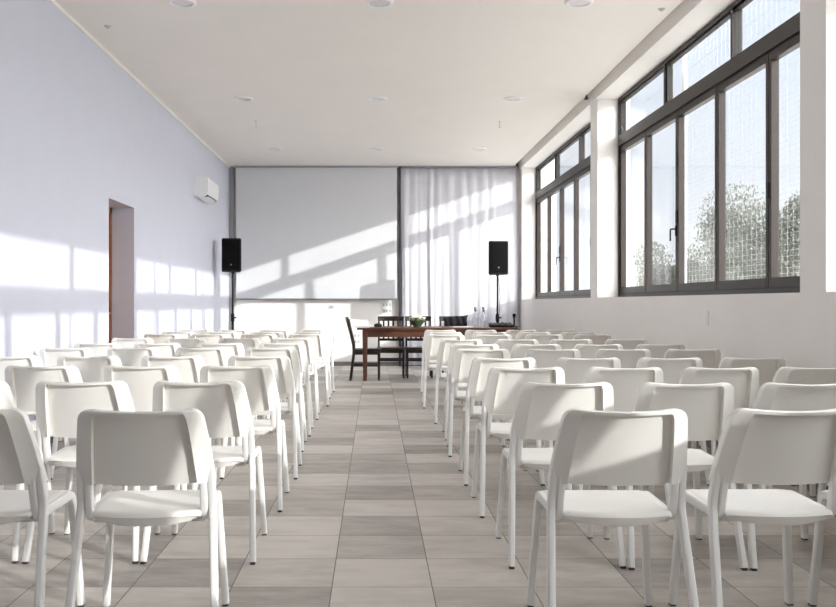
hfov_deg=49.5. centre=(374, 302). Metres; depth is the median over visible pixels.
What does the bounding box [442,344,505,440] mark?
chair
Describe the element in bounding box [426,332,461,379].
chair
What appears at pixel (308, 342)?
chair
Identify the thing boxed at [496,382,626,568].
chair
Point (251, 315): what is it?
wall
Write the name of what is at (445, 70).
ceiling
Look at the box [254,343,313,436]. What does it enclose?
chair
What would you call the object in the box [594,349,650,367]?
chair
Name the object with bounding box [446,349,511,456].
chair
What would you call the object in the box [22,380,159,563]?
chair
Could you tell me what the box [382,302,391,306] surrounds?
wall socket
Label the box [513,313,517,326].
microphone
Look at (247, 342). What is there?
chair
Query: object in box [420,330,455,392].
chair
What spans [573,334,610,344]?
chair
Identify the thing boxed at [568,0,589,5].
diffuser
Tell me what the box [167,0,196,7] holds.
recessed light
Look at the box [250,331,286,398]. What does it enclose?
chair
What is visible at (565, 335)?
chair
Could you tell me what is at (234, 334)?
chair
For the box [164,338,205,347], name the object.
chair
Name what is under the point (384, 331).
dining table
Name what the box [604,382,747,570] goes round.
chair
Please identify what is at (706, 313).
light switch
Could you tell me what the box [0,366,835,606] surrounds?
floor
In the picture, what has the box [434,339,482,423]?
chair
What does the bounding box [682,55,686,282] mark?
pole
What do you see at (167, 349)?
chair
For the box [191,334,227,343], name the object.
chair
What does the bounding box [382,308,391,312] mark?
wall socket
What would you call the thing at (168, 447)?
chair
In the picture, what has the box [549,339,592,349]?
chair
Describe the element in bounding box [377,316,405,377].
dining chair
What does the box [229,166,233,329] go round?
trim
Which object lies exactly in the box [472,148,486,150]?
recessed light
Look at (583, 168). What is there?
window
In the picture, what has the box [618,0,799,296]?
window
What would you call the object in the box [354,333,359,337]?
wall socket
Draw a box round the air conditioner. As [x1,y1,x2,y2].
[194,177,218,203]
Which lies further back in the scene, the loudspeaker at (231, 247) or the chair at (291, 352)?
the loudspeaker at (231, 247)
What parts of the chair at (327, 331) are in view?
backrest, leg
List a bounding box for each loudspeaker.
[222,238,240,329]
[489,241,507,309]
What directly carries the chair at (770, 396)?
on the floor
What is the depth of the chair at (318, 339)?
10.03 m
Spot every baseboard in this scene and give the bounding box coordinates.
[327,362,421,365]
[697,440,828,494]
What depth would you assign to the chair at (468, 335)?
11.50 m
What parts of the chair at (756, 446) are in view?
leg, leg, seat, backrest, leg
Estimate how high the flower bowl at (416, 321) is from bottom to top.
0.191 m
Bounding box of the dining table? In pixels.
[357,326,517,380]
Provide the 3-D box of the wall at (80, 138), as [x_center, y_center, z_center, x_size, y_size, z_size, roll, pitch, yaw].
[-2.890,-0.750,5.565,0.520,3.780,22.330,0,0,0]
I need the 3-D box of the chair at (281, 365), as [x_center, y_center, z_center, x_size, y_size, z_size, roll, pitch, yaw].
[-0.747,0.740,6.094,0.506,0.800,0.570,0,0,1]
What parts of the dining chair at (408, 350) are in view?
leg, leg, seat, rail, seat frame, rail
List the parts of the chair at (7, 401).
backrest, leg, leg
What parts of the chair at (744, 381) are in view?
leg, backrest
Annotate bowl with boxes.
[409,314,425,326]
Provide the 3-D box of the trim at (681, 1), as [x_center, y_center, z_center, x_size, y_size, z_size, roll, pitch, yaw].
[2.565,-2.600,5.415,0.100,0.080,22.030,0,0,0]
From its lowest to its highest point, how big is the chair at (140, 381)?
0.800 m
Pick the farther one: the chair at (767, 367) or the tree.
the tree
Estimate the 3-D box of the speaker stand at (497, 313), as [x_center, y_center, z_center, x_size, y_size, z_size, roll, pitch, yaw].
[2.110,0.330,14.800,0.636,1.620,0.727,0,0,0]
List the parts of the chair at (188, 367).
backrest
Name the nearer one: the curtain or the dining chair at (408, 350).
the dining chair at (408, 350)
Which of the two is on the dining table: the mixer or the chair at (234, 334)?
the mixer
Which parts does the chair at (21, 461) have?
backrest, seat, leg, leg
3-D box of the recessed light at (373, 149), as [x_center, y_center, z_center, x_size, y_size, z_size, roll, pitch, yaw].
[0.040,-2.463,14.500,0.236,0.014,0.236,0,0,0]
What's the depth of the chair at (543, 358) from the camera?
6.71 m
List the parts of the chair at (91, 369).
leg, backrest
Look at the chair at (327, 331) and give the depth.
11.64 m
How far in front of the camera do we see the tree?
26.69 m
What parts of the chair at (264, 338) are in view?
backrest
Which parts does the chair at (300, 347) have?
backrest, leg, leg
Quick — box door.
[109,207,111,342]
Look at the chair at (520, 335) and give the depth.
10.60 m
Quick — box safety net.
[682,0,799,282]
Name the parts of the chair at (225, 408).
leg, leg, backrest, seat, leg, leg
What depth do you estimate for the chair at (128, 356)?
6.94 m
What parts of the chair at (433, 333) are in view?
backrest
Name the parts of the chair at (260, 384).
leg, leg, backrest, seat, leg, leg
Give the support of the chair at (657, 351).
on the floor
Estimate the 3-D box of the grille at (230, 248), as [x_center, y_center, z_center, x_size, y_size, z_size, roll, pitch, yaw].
[-2.320,-0.780,14.643,0.280,0.490,0.014,0,0,0]
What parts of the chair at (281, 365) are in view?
leg, leg, backrest, seat, leg, leg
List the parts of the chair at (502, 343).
backrest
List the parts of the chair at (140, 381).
leg, backrest, leg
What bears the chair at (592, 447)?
on the floor
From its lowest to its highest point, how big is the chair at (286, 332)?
0.800 m
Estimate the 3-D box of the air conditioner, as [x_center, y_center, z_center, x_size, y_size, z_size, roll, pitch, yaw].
[-2.525,-1.690,13.620,0.210,0.300,0.900,0,0,0]
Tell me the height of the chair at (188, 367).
0.800 m
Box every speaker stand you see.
[231,273,235,329]
[496,276,501,322]
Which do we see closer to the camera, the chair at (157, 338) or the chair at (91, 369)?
the chair at (91, 369)
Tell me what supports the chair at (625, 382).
on the floor
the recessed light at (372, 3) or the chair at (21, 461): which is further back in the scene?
the recessed light at (372, 3)
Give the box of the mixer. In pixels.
[489,322,513,326]
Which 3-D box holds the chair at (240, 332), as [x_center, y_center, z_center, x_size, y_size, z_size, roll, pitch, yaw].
[-1.810,0.740,11.831,0.506,0.800,0.570,0,0,1]
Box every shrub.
[633,241,735,285]
[671,230,791,279]
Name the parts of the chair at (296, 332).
backrest, leg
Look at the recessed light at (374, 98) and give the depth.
10.91 m
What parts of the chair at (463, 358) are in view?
leg, leg, seat, backrest, leg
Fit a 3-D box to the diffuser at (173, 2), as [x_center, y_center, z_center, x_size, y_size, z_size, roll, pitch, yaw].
[-1.580,-2.466,7.430,0.174,0.001,0.174,0,0,0]
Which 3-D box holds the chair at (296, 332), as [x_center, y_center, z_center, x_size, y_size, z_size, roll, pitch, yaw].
[-0.771,0.740,11.047,0.506,0.800,0.570,0,0,1]
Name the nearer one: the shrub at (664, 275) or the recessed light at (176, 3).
the recessed light at (176, 3)
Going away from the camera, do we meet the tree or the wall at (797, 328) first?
the wall at (797, 328)
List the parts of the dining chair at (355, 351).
leg, seat frame, seat, leg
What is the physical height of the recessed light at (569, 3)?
0.014 m
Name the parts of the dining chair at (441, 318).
rail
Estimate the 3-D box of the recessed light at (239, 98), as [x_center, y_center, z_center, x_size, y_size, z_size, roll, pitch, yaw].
[-1.580,-2.463,10.930,0.236,0.014,0.236,0,0,0]
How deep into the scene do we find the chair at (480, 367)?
5.70 m
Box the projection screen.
[235,166,397,299]
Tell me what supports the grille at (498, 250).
attached to the loudspeaker at (498, 250)
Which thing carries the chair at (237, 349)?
on the floor
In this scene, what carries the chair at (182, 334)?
on the floor
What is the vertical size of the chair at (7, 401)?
0.800 m
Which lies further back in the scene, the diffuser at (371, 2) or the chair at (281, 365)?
the diffuser at (371, 2)
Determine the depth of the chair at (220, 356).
6.93 m
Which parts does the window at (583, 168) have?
sash, sash, sash, sash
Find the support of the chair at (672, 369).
on the floor
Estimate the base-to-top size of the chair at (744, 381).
0.800 m
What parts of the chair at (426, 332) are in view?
leg, backrest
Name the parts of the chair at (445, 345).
leg, leg, backrest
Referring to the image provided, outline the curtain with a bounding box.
[401,166,518,364]
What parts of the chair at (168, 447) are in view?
leg, leg, seat, backrest, leg, leg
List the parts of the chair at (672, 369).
backrest, leg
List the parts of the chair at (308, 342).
backrest, leg, leg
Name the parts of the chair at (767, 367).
leg, leg, backrest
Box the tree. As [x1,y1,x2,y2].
[687,181,799,282]
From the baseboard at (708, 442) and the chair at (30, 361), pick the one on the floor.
the chair at (30, 361)
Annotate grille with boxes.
[222,240,239,269]
[490,242,506,272]
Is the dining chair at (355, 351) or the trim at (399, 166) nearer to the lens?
the dining chair at (355, 351)
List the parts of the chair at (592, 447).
leg, leg, seat, backrest, leg, leg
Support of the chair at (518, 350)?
on the floor
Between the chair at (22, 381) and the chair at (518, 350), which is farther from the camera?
the chair at (518, 350)
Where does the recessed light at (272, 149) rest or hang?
in the ceiling
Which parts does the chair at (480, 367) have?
leg, leg, seat, backrest, leg, leg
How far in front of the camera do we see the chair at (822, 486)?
4.36 m
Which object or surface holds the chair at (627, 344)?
on the floor
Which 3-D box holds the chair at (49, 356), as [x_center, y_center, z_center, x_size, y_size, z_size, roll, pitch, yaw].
[-2.366,0.740,7.157,0.506,0.800,0.570,0,0,1]
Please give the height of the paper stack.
0.012 m
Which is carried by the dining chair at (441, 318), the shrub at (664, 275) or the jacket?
the jacket
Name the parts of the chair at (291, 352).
backrest, leg, leg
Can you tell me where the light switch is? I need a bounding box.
[704,311,708,325]
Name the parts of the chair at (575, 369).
leg, backrest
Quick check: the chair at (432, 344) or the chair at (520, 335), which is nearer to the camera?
the chair at (432, 344)
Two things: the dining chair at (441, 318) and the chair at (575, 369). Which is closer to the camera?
the chair at (575, 369)
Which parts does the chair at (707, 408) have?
leg, leg, backrest, seat, leg, leg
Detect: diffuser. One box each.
[171,0,192,5]
[369,0,389,5]
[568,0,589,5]
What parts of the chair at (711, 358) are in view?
backrest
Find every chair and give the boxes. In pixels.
[0,355,68,446]
[0,365,111,491]
[0,380,54,563]
[0,408,84,606]
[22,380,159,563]
[39,347,93,441]
[50,355,121,479]
[65,408,228,606]
[73,343,120,356]
[94,365,198,504]
[107,347,161,366]
[111,338,153,347]
[134,343,180,356]
[140,380,266,564]
[141,355,219,445]
[144,334,180,343]
[162,331,194,337]
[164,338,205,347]
[175,347,234,445]
[177,329,207,333]
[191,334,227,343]
[192,365,289,511]
[196,343,244,356]
[205,331,238,337]
[218,330,248,337]
[218,338,259,349]
[220,355,301,478]
[240,347,306,451]
[241,334,283,402]
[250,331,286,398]
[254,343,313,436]
[259,329,290,337]
[266,338,319,419]
[283,334,328,405]
[293,331,331,398]
[299,329,334,391]
[345,317,380,380]
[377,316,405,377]
[405,316,432,377]
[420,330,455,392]
[422,334,464,407]
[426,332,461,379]
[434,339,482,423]
[439,316,459,372]
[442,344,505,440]
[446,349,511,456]
[458,357,544,485]
[464,330,496,339]
[471,367,571,517]
[472,332,506,338]
[474,334,511,344]
[491,339,538,421]
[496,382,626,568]
[504,344,560,439]
[506,330,536,339]
[515,332,550,339]
[525,334,562,344]
[525,349,580,367]
[526,408,698,606]
[536,357,620,470]
[546,330,576,334]
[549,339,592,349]
[560,332,594,339]
[565,367,668,504]
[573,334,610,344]
[574,344,622,358]
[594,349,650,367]
[604,339,647,349]
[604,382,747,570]
[635,344,684,358]
[636,357,709,485]
[648,367,765,494]
[664,349,720,446]
[668,408,835,606]
[691,357,795,485]
[735,367,835,496]
[744,382,835,570]
[807,490,827,605]
[814,482,826,528]
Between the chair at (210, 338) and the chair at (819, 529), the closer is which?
the chair at (819, 529)
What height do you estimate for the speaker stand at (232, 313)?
1.665 m
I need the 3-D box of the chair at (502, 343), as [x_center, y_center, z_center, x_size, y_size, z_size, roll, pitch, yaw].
[1.346,0.740,8.756,0.506,0.800,0.570,0,0,0]
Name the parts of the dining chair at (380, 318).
leg, rail, seat frame, rail, seat, leg, leg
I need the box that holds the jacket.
[444,315,467,325]
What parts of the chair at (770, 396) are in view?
leg, backrest, leg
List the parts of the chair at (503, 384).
leg, leg, seat, backrest, leg, leg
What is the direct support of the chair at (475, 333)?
on the floor
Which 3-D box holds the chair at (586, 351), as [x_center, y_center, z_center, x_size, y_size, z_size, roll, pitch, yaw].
[1.862,0.740,7.730,0.506,0.800,0.570,0,0,0]
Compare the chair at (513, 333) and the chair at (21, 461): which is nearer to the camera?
the chair at (21, 461)
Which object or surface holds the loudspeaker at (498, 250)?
on the speaker stand at (497, 313)
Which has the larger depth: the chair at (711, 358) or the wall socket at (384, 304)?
the wall socket at (384, 304)
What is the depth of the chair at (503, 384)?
4.86 m
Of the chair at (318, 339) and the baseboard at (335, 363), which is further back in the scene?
the baseboard at (335, 363)
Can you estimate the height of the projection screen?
2.414 m
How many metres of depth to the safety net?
7.77 m
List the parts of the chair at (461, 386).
leg, leg, seat, backrest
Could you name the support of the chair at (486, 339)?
on the floor
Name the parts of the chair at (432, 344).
leg, leg, seat, backrest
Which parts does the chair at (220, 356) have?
backrest, leg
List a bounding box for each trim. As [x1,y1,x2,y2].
[48,0,229,167]
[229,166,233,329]
[399,166,400,365]
[541,1,681,139]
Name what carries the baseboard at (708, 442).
attached to the wall at (797, 328)
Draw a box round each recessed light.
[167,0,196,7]
[234,96,252,101]
[269,148,282,150]
[365,0,393,7]
[368,96,387,101]
[370,148,383,150]
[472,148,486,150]
[504,96,522,101]
[565,0,593,7]
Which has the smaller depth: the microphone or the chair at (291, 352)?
the chair at (291, 352)
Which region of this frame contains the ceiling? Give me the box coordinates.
[55,0,682,166]
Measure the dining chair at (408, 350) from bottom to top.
0.935 m
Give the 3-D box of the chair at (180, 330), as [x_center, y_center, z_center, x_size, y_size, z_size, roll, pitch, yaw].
[-2.340,0.740,11.847,0.506,0.800,0.570,0,0,-1]
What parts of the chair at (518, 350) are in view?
backrest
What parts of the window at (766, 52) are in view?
sash, sash, handle, sash, sash, sash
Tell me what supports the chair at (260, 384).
on the floor
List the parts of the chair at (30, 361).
backrest, leg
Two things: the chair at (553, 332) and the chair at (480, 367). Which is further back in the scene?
the chair at (553, 332)
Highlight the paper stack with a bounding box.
[354,326,369,327]
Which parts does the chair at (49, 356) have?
backrest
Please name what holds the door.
in the wall at (80, 138)
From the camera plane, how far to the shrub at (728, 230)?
39.35 m
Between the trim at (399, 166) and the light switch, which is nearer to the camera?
the light switch
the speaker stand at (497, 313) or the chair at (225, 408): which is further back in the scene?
the speaker stand at (497, 313)
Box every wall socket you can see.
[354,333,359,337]
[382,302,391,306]
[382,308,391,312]
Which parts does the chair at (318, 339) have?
backrest, seat, leg, leg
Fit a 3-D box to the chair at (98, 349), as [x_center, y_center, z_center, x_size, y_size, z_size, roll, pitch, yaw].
[-2.367,0.740,7.944,0.506,0.800,0.570,0,0,1]
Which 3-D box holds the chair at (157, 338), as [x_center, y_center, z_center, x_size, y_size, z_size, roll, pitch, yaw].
[-2.353,0.740,10.228,0.506,0.800,0.570,0,0,0]
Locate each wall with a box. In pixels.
[0,0,228,421]
[234,159,555,361]
[519,0,835,485]
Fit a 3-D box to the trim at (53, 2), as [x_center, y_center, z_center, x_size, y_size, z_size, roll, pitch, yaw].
[-2.620,-2.455,5.415,0.020,0.030,22.030,0,0,0]
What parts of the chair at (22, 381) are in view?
seat, backrest, leg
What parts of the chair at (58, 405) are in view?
leg, leg, seat, backrest, leg, leg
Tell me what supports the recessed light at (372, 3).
in the ceiling
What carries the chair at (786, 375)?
on the floor
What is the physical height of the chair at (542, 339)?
0.800 m
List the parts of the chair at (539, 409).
leg, leg, seat, backrest, leg, leg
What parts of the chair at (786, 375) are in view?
leg, backrest, leg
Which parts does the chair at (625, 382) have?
leg, backrest, leg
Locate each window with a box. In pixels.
[535,122,590,298]
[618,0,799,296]
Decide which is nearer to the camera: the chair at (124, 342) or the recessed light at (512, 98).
the chair at (124, 342)
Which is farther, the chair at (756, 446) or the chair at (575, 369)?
the chair at (575, 369)
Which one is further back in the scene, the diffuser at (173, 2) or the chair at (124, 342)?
the chair at (124, 342)
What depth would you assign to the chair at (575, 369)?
5.65 m
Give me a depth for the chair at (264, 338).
9.98 m
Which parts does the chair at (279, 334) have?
backrest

